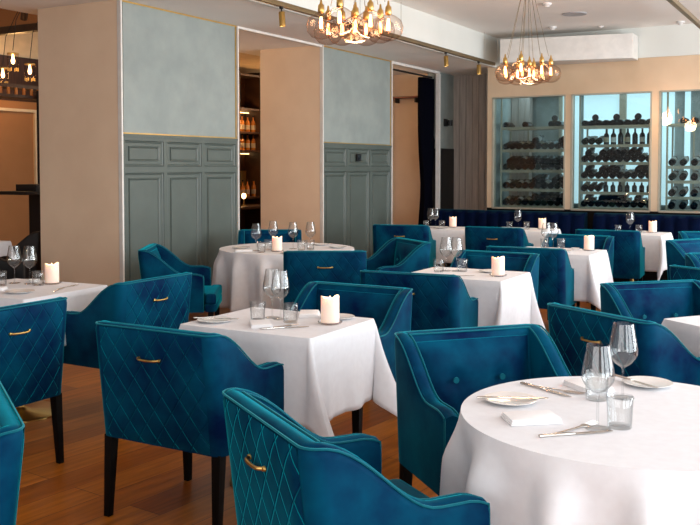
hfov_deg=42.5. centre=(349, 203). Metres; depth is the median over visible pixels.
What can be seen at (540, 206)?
shelf
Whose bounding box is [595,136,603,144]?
wine bottle
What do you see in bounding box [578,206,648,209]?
shelf
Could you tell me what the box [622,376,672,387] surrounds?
plate
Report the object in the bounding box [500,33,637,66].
beam
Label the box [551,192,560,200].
wine bottle
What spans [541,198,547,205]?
wine bottle
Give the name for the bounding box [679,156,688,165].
wine bottle
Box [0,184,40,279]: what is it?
sideboard
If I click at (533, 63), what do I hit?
socket
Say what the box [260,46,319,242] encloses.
wall
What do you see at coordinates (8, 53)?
glass pendant
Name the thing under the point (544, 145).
wine bottle
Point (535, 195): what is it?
wine bottle
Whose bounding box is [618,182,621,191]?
wine bottle
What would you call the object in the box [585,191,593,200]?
wine bottle
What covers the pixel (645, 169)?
wine bottle
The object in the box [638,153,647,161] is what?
wine bottle
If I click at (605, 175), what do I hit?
wine bottle
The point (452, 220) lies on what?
pillar candle
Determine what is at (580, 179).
shelf
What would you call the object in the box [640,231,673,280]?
tablecloth
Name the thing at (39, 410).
dining table
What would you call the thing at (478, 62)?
spotlight
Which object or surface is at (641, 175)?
wine bottle
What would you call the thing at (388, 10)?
socket
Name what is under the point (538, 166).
wine bottle
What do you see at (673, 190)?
wine bottle
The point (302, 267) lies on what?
upholstered armchair
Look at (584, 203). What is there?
wine bottle
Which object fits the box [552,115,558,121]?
wine bottle
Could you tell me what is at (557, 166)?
wine bottle
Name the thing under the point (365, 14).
socket
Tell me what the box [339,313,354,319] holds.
plate
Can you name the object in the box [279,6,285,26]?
spotlight
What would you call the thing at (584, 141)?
wine bottle
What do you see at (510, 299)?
tablecloth
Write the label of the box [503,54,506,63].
socket
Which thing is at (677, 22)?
smoke detector
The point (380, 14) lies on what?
socket
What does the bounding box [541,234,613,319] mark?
upholstered armchair
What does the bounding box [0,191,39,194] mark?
countertop
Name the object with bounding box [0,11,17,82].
glass pendant
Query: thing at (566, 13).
ceiling speaker
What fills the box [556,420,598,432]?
fork
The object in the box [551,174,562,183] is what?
wine bottle
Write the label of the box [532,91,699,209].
wall
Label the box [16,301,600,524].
floor
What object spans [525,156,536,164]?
wine bottle
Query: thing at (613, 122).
wine bottle
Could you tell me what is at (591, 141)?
wine bottle
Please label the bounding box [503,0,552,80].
globe chandelier
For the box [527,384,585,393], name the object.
fork
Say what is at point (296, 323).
fork
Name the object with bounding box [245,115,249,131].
bottle
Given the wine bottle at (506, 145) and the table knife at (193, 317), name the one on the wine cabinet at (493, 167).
the wine bottle at (506, 145)
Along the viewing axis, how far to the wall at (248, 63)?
13.23 m
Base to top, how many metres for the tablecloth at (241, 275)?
0.492 m
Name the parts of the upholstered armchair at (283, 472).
handle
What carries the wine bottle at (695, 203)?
on the wine cabinet at (668, 125)
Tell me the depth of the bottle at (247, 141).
13.98 m
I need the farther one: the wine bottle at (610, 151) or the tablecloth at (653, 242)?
the wine bottle at (610, 151)
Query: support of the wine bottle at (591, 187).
on the wine cabinet at (572, 142)
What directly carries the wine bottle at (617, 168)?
on the wine bottle at (612, 175)
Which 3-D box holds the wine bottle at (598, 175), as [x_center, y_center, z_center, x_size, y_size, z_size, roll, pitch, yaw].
[3.714,-0.433,13.292,0.096,0.141,0.385,1,3,31]
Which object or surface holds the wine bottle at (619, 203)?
on the wine cabinet at (572, 142)
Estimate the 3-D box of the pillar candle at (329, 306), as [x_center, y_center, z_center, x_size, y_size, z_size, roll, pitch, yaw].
[-0.092,0.492,4.160,0.116,0.133,0.116,0,2,10]
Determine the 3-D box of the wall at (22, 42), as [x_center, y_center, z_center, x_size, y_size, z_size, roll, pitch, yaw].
[-5.565,-2.730,11.895,0.300,1.340,9.400,1,3,29]
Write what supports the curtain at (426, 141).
hanging from the wall at (447, 80)
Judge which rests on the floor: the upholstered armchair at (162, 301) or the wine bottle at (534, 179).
the upholstered armchair at (162, 301)
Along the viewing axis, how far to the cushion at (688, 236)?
8.96 m
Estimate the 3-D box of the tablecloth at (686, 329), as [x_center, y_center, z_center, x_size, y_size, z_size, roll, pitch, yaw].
[1.915,0.820,4.073,0.981,0.516,0.868,-1,3,-24]
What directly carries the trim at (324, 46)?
attached to the wall at (289, 77)
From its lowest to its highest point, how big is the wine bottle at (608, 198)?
0.141 m
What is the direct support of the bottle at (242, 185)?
on the shelving at (249, 83)
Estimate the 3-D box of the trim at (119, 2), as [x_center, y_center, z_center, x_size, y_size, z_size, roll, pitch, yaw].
[-1.661,-0.382,9.000,0.046,3.000,1.785,1,3,29]
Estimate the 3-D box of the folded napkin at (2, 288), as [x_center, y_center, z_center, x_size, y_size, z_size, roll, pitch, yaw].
[-2.111,0.504,5.309,0.150,0.016,0.100,0,2,0]
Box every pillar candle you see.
[42,262,61,284]
[271,236,282,251]
[321,295,342,325]
[449,216,455,227]
[489,256,506,276]
[538,218,546,228]
[583,235,595,250]
[647,221,656,232]
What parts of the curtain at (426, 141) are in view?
rail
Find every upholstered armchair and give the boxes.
[0,257,33,280]
[0,297,66,463]
[0,381,24,524]
[2,231,40,278]
[63,272,191,368]
[95,320,283,524]
[138,243,221,316]
[222,387,489,524]
[238,229,301,244]
[283,250,366,310]
[290,281,412,433]
[360,270,478,330]
[367,237,430,271]
[373,224,435,267]
[394,324,571,495]
[450,250,539,303]
[465,226,533,250]
[486,246,576,308]
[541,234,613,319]
[547,302,699,385]
[575,229,644,307]
[600,279,699,323]
[665,238,699,279]
[669,265,699,279]
[678,231,699,238]
[685,253,699,267]
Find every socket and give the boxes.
[318,0,323,13]
[325,6,330,19]
[336,0,342,7]
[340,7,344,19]
[352,2,358,16]
[363,6,368,20]
[367,0,373,10]
[377,4,383,18]
[385,0,391,15]
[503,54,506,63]
[515,58,519,67]
[519,51,522,60]
[527,56,531,66]
[531,58,535,67]
[539,53,543,62]
[549,55,552,64]
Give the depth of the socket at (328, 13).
6.58 m
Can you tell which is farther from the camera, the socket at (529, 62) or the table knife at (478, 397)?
the socket at (529, 62)
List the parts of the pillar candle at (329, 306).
glass dish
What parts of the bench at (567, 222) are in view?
backrest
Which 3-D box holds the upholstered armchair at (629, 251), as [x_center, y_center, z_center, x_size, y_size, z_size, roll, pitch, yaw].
[2.735,0.683,9.453,0.645,0.837,0.627,1,3,24]
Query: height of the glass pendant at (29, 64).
1.686 m
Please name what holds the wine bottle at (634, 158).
on the wine cabinet at (572, 142)
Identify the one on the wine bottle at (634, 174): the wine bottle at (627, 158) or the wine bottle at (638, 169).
the wine bottle at (638, 169)
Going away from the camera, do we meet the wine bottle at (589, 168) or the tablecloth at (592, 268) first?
the tablecloth at (592, 268)
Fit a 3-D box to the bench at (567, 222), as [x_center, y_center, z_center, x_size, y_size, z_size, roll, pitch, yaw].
[1.932,0.563,11.595,2.075,0.905,0.670,1,3,29]
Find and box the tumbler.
[606,395,633,425]
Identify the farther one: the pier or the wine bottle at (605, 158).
the wine bottle at (605, 158)
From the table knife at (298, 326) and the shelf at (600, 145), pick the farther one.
the shelf at (600, 145)
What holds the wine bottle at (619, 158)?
on the wine cabinet at (572, 142)
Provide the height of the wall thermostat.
0.096 m
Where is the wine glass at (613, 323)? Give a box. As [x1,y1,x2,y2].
[609,323,637,400]
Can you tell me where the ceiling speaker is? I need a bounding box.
[562,12,586,15]
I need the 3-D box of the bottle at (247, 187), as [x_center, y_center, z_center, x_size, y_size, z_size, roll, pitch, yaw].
[-1.599,-0.234,14.030,0.075,0.262,0.075,-2,3,-44]
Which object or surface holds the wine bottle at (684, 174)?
on the wine cabinet at (668, 125)
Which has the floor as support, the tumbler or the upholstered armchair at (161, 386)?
the upholstered armchair at (161, 386)
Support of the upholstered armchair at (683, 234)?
on the floor
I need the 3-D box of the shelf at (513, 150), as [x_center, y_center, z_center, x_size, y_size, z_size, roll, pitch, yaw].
[2.857,-0.798,13.761,1.010,0.042,0.435,1,3,29]
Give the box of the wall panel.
[122,2,234,137]
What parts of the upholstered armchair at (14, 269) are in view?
frame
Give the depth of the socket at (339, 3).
6.21 m
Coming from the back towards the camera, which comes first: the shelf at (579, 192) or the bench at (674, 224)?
the shelf at (579, 192)
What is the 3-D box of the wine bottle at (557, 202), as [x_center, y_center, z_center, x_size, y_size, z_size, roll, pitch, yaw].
[3.174,-0.031,13.614,0.096,0.141,0.385,1,3,26]
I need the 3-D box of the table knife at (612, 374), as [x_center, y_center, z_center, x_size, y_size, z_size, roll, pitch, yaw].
[0.941,0.590,2.991,0.016,0.006,0.220,-1,3,-25]
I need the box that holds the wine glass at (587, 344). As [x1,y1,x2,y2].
[581,344,614,430]
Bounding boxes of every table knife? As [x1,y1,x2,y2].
[193,317,233,318]
[261,326,308,328]
[477,396,548,398]
[520,382,570,396]
[538,430,612,436]
[609,373,657,387]
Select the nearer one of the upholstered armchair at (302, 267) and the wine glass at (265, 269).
the wine glass at (265, 269)
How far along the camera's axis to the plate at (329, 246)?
8.09 m
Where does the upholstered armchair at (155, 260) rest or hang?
on the floor
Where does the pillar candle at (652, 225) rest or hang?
on the tablecloth at (653, 242)
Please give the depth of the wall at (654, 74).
12.72 m
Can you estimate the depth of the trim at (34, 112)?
13.12 m
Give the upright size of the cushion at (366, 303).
0.360 m
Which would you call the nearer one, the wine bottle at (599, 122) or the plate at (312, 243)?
the plate at (312, 243)
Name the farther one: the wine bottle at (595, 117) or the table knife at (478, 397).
the wine bottle at (595, 117)
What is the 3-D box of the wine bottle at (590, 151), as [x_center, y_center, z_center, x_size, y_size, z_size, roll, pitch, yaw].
[3.584,-0.759,13.376,0.096,0.141,0.385,1,3,28]
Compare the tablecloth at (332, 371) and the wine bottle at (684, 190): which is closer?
the tablecloth at (332, 371)
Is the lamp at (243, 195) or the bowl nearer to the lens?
the bowl
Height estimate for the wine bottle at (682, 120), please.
0.096 m
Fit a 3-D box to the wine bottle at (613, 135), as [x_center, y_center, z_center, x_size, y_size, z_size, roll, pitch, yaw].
[3.825,-0.957,13.066,0.077,0.239,0.077,-2,3,-34]
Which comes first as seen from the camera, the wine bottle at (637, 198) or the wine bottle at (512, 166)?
the wine bottle at (637, 198)
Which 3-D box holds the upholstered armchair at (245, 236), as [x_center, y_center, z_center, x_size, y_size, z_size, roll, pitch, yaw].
[-0.804,0.699,9.041,0.645,0.837,0.627,0,2,-4]
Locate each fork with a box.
[259,323,298,328]
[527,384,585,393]
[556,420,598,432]
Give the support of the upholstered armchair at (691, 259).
on the floor
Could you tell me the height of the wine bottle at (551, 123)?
0.096 m
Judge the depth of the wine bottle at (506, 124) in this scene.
13.81 m
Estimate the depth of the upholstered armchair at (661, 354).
3.88 m
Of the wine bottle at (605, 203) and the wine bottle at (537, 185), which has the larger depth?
the wine bottle at (537, 185)
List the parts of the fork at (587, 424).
fork handle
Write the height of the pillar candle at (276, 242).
0.133 m
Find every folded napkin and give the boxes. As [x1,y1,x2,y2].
[0,286,7,290]
[234,249,252,251]
[249,319,272,328]
[299,310,319,317]
[500,410,561,425]
[562,378,614,394]
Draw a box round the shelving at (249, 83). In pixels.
[239,69,260,229]
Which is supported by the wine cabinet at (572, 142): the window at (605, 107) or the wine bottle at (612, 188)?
the wine bottle at (612, 188)
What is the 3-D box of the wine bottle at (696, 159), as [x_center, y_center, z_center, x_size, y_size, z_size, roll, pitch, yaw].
[4.863,-0.592,12.635,0.096,0.141,0.385,1,3,30]
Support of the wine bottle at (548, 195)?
on the wine bottle at (550, 202)
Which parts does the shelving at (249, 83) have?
panel, shelf, shelf, shelf, shelf, shelf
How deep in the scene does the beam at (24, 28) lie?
11.17 m
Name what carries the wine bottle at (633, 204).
on the wine cabinet at (572, 142)
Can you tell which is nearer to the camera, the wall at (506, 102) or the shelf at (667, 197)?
the shelf at (667, 197)
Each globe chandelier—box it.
[318,0,391,45]
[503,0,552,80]
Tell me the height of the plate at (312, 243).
0.012 m
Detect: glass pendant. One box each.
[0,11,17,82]
[7,12,19,71]
[24,21,37,81]
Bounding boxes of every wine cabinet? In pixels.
[491,94,565,209]
[570,91,651,211]
[657,89,699,212]
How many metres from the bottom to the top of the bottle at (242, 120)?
0.262 m
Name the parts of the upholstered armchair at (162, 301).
handle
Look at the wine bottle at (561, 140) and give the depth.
13.41 m
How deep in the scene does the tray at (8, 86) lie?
10.99 m
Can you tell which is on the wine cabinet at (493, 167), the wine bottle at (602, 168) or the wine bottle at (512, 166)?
the wine bottle at (512, 166)
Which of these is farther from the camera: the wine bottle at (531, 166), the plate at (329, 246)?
the wine bottle at (531, 166)
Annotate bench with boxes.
[431,209,587,266]
[592,213,699,281]
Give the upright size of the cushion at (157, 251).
0.360 m
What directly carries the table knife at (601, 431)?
on the tablecloth at (645, 471)
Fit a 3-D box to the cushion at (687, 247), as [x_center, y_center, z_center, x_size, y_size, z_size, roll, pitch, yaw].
[3.099,0.538,8.026,0.490,0.360,0.082,-1,3,-25]
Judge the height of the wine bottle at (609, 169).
0.141 m
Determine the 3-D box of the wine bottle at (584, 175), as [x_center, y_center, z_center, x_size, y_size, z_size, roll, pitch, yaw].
[3.527,-0.438,13.398,0.096,0.141,0.385,1,3,28]
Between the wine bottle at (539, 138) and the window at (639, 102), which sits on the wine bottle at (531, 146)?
the wine bottle at (539, 138)
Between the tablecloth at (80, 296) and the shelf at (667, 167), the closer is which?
the tablecloth at (80, 296)
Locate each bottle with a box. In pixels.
[241,115,244,130]
[241,134,244,149]
[241,180,244,196]
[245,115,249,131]
[245,134,249,149]
[245,180,249,196]
[251,116,255,131]
[251,134,255,149]
[251,180,255,195]
[502,195,513,204]
[503,122,514,126]
[503,141,513,149]
[503,163,508,169]
[503,179,513,187]
[506,156,516,164]
[509,141,520,149]
[509,163,515,169]
[509,179,519,187]
[509,195,518,204]
[513,156,523,164]
[515,141,526,148]
[515,163,521,169]
[515,179,525,188]
[515,195,525,204]
[519,156,529,164]
[522,122,533,126]
[522,141,531,148]
[522,163,527,169]
[522,179,531,188]
[522,196,531,204]
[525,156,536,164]
[528,142,534,148]
[528,163,535,169]
[528,182,534,188]
[528,198,534,205]
[532,135,543,143]
[532,156,542,163]
[532,174,543,182]
[532,192,541,199]
[534,199,541,205]
[535,141,545,148]
[535,163,540,169]
[535,182,541,188]
[538,155,548,164]
[538,174,549,182]
[538,192,548,199]
[541,140,551,148]
[541,163,548,169]
[541,179,550,188]
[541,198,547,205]
[545,155,555,163]
[545,192,554,199]
[547,199,553,205]
[548,121,554,125]
[548,140,558,148]
[548,163,554,169]
[548,181,553,188]
[551,155,562,163]
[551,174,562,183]
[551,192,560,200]
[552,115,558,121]
[554,163,561,169]
[554,182,560,188]
[554,199,560,205]
[555,121,563,125]
[555,142,561,148]
[558,136,563,143]
[558,156,563,163]
[558,192,562,200]
[581,136,592,144]
[581,155,587,161]
[581,171,587,177]
[581,182,590,190]
[581,199,587,206]
[582,120,588,125]
[585,147,594,156]
[585,165,594,172]
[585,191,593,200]
[588,120,595,125]
[588,136,597,144]
[588,153,597,161]
[588,169,597,178]
[588,182,597,190]
[588,197,596,206]
[592,114,598,120]
[595,120,602,125]
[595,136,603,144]
[595,154,601,161]
[595,171,601,178]
[595,182,604,191]
[595,199,602,206]
[598,195,606,200]
[599,147,609,156]
[599,165,608,172]
[602,120,609,124]
[602,155,608,161]
[602,171,609,178]
[602,199,609,206]
[603,182,607,191]
[604,129,608,143]
[605,191,615,201]
[606,147,616,156]
[606,165,615,172]
[609,155,616,161]
[609,171,616,178]
[609,199,615,206]
[610,120,616,124]
[610,182,614,191]
[611,129,615,143]
[612,195,620,201]
[613,114,619,120]
[613,147,623,156]
[613,165,623,172]
[616,155,623,161]
[616,169,627,178]
[616,199,622,206]
[617,119,624,124]
[618,129,622,143]
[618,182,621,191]
[620,147,629,155]
[620,195,629,201]
[623,154,631,161]
[623,169,633,178]
[623,197,631,207]
[624,119,631,124]
[625,129,630,143]
[625,182,629,191]
[627,147,636,155]
[630,170,637,178]
[630,200,637,207]
[631,119,638,124]
[631,154,638,161]
[632,128,637,143]
[632,182,636,191]
[634,113,641,119]
[634,165,643,172]
[634,195,643,201]
[635,147,643,155]
[637,197,647,207]
[638,119,645,124]
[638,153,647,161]
[638,171,645,178]
[639,182,643,191]
[640,128,644,143]
[642,165,648,172]
[668,156,677,165]
[668,170,678,179]
[668,186,677,196]
[668,200,675,208]
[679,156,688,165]
[679,170,687,180]
[679,186,688,196]
[679,200,688,209]
[680,117,689,122]
[690,171,698,180]
[690,186,699,196]
[690,200,699,209]
[691,117,699,122]
[691,156,699,165]
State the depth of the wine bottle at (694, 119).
12.46 m
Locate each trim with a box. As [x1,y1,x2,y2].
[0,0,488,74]
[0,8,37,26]
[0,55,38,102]
[0,107,37,183]
[36,91,39,183]
[117,0,239,281]
[122,0,236,138]
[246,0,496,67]
[320,45,392,242]
[324,46,390,145]
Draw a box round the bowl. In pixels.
[581,344,614,393]
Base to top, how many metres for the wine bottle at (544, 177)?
0.141 m
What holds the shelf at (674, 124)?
attached to the wine cabinet at (668, 125)
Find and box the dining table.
[16,401,51,422]
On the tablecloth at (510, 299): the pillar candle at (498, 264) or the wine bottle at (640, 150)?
the pillar candle at (498, 264)
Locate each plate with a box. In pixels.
[5,289,34,293]
[197,316,231,322]
[232,246,249,248]
[312,243,328,244]
[329,246,346,247]
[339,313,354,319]
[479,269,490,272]
[485,391,536,405]
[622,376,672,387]
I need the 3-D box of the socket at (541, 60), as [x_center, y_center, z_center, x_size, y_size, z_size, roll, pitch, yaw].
[1.966,-1.485,9.225,0.048,0.108,0.048,1,3,29]
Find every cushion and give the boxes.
[151,248,160,257]
[204,284,221,304]
[246,233,293,243]
[318,289,396,331]
[389,479,429,498]
[394,242,417,265]
[416,335,527,415]
[467,255,527,271]
[617,287,692,323]
[678,243,699,252]
[687,235,699,238]
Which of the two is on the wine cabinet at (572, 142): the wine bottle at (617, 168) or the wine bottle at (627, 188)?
the wine bottle at (627, 188)
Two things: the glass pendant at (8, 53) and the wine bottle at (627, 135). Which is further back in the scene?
the wine bottle at (627, 135)
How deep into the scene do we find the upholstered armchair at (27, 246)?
9.01 m
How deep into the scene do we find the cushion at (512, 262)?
6.80 m
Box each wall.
[0,32,37,58]
[0,100,36,246]
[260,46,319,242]
[324,47,389,144]
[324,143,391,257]
[392,73,427,224]
[428,72,453,208]
[487,24,699,228]
[496,98,510,206]
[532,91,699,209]
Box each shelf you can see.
[393,96,417,102]
[500,149,563,151]
[500,170,562,172]
[500,188,562,191]
[500,205,562,207]
[501,126,563,130]
[578,191,648,194]
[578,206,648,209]
[579,124,649,128]
[579,144,649,147]
[579,162,648,164]
[579,178,648,181]
[665,209,699,210]
[666,166,699,168]
[666,180,699,183]
[666,196,699,199]
[667,123,699,126]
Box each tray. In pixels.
[0,82,38,91]
[0,93,35,100]
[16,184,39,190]
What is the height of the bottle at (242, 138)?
0.262 m
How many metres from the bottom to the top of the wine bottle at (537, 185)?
0.141 m
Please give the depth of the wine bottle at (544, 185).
13.55 m
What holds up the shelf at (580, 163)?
attached to the wine cabinet at (572, 142)
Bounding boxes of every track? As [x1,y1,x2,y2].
[256,0,494,65]
[667,0,699,28]
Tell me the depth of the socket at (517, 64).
9.48 m
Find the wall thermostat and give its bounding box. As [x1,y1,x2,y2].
[356,154,360,160]
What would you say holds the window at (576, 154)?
attached to the window at (639, 102)
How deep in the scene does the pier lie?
8.47 m
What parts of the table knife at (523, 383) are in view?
knife handle, blade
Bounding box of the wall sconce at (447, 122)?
[444,119,452,125]
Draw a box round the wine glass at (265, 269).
[263,269,281,318]
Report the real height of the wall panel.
1.188 m
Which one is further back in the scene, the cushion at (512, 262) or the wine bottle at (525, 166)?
the wine bottle at (525, 166)
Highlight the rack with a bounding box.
[0,82,38,100]
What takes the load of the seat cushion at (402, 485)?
on the upholstered armchair at (283, 472)
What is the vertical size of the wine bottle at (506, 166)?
0.141 m
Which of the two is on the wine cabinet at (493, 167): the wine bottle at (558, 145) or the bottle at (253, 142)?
the wine bottle at (558, 145)
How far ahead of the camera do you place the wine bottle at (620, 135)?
12.99 m
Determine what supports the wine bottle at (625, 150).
on the wine bottle at (619, 158)
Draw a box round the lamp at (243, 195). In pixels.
[240,193,246,205]
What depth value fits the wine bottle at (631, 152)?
12.93 m
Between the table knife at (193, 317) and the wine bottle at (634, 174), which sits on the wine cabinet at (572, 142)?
the wine bottle at (634, 174)
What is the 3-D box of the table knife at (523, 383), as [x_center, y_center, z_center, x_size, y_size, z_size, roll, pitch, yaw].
[0.633,0.605,2.924,0.016,0.006,0.220,-2,3,-34]
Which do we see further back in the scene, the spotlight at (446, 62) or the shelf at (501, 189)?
the shelf at (501, 189)
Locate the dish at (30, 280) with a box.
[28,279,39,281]
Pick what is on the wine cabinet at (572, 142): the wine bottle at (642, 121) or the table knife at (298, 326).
the wine bottle at (642, 121)
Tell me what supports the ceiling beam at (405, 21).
attached to the wall at (654, 74)
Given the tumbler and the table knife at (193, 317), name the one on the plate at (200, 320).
the table knife at (193, 317)
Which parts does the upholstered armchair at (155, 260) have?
seat, leg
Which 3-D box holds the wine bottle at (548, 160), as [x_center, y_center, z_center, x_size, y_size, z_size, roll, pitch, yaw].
[3.058,-0.656,13.678,0.096,0.141,0.385,1,3,28]
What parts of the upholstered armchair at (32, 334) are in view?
handle, frame, leg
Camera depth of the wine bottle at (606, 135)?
13.09 m
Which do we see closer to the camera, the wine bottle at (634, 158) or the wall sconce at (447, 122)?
the wine bottle at (634, 158)
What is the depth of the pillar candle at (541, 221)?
10.46 m
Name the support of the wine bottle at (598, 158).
on the wine cabinet at (572, 142)
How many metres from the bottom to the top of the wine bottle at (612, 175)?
0.141 m
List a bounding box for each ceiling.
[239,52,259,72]
[391,0,699,37]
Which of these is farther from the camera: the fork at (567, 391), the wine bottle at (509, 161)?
the wine bottle at (509, 161)
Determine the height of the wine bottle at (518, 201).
0.141 m
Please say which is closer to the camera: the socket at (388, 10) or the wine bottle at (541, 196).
the socket at (388, 10)
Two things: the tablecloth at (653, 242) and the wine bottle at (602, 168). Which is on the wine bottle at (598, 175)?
the wine bottle at (602, 168)
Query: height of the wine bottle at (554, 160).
0.141 m
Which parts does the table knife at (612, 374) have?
knife handle, blade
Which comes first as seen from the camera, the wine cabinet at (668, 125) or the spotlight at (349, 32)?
the spotlight at (349, 32)
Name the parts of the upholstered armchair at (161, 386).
leg, handle, leg, frame, leg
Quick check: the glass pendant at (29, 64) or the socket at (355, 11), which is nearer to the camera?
the socket at (355, 11)
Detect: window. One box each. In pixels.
[558,92,674,206]
[563,96,578,202]
[583,94,619,199]
[684,91,690,205]
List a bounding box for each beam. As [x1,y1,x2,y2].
[0,23,37,35]
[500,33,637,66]
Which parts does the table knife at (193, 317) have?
knife handle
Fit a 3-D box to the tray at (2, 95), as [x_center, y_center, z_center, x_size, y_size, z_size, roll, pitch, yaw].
[-4.222,-1.290,10.762,0.250,0.035,1.850,1,3,29]
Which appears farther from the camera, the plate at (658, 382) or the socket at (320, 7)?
the socket at (320, 7)
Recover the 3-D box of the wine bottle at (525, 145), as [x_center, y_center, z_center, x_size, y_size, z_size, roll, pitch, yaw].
[2.752,-0.890,13.819,0.096,0.141,0.385,1,3,32]
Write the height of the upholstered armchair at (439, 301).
0.837 m
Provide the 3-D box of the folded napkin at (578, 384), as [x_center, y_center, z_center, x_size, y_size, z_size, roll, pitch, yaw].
[0.781,0.599,2.951,0.100,0.016,0.150,-1,2,-20]
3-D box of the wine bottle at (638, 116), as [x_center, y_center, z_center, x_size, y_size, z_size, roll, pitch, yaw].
[4.166,-1.246,13.028,0.096,0.096,0.381,1,2,15]
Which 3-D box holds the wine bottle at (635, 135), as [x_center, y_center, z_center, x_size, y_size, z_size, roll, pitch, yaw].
[4.091,-0.951,12.916,0.077,0.239,0.077,1,3,23]
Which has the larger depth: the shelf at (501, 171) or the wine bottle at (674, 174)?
the shelf at (501, 171)
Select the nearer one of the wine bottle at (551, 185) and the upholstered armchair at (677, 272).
the upholstered armchair at (677, 272)
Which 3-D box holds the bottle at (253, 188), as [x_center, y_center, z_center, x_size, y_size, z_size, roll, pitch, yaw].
[-1.512,-0.239,14.150,0.075,0.262,0.075,0,2,-12]
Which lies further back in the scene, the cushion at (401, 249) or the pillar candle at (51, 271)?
the cushion at (401, 249)
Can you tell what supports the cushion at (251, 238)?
on the upholstered armchair at (245, 236)
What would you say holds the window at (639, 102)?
in the wall at (544, 108)
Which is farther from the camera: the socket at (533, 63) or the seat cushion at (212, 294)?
the socket at (533, 63)
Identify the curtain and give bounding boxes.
[393,69,434,225]
[453,74,532,209]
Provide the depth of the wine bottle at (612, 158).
13.03 m
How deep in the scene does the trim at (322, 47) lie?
11.30 m
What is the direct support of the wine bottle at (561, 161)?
on the wine bottle at (557, 166)
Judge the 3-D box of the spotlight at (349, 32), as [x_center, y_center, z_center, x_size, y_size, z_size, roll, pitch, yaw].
[0.000,-1.793,9.562,0.060,0.189,0.087,1,3,29]
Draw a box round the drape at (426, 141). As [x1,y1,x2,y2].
[418,77,434,225]
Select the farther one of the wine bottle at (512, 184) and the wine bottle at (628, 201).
the wine bottle at (512, 184)
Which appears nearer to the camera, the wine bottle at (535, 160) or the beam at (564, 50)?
the beam at (564, 50)
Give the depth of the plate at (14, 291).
5.20 m
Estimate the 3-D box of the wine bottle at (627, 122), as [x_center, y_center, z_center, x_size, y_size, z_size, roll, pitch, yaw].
[4.067,-1.163,13.071,0.096,0.096,0.381,1,3,29]
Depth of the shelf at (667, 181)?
12.53 m
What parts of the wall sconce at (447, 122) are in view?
lamp shade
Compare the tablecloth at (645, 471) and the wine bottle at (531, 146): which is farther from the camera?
the wine bottle at (531, 146)
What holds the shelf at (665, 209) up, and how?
attached to the wine cabinet at (668, 125)
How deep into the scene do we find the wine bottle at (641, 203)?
12.87 m
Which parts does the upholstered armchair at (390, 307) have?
frame, leg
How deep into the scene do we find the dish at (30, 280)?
5.68 m
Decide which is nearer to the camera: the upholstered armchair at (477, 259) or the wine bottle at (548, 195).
the upholstered armchair at (477, 259)
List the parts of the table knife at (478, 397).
knife handle, blade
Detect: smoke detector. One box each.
[542,2,551,7]
[548,26,556,29]
[676,21,684,24]
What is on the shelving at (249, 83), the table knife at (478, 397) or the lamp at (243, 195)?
the lamp at (243, 195)
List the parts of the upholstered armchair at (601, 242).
frame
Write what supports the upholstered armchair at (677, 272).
on the floor
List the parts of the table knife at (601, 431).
knife handle, blade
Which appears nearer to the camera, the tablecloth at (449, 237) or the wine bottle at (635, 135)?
the tablecloth at (449, 237)
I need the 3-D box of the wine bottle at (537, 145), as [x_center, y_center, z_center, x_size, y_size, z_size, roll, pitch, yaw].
[2.920,-0.886,13.724,0.096,0.141,0.385,1,3,30]
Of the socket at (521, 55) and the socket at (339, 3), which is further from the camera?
the socket at (521, 55)
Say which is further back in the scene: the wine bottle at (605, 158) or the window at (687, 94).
the window at (687, 94)
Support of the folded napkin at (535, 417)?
on the tablecloth at (645, 471)
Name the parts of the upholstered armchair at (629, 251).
frame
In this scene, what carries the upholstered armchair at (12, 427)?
on the floor
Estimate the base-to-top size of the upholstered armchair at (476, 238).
0.837 m
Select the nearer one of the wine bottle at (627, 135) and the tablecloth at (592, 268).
the tablecloth at (592, 268)
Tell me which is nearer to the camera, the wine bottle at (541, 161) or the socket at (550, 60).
the socket at (550, 60)
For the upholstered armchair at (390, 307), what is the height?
0.837 m
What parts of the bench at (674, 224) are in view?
backrest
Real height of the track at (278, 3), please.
0.442 m
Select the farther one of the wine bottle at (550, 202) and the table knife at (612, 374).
the wine bottle at (550, 202)
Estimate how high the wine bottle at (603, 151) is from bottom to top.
0.141 m
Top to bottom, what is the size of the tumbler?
0.089 m
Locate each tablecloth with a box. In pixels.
[0,240,16,259]
[0,278,107,345]
[179,307,396,436]
[212,242,353,311]
[413,267,547,334]
[430,226,464,262]
[439,376,699,524]
[513,227,560,246]
[527,246,612,309]
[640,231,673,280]
[661,315,699,356]
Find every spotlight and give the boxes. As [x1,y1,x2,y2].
[20,12,27,20]
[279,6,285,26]
[347,25,352,42]
[444,52,448,66]
[477,61,480,74]
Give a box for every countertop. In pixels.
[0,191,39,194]
[240,204,260,209]
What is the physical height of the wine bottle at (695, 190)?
0.141 m
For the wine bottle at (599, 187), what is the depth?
13.16 m
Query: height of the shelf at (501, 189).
0.042 m
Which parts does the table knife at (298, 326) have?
knife handle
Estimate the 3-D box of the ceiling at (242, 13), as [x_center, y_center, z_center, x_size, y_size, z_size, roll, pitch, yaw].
[-2.486,-2.043,7.765,2.350,0.420,17.200,1,3,29]
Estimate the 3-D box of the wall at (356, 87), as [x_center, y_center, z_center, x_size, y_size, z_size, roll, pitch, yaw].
[0.112,-1.398,12.111,0.022,1.188,1.843,1,3,29]
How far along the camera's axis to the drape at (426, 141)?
14.28 m
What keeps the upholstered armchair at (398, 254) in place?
on the floor

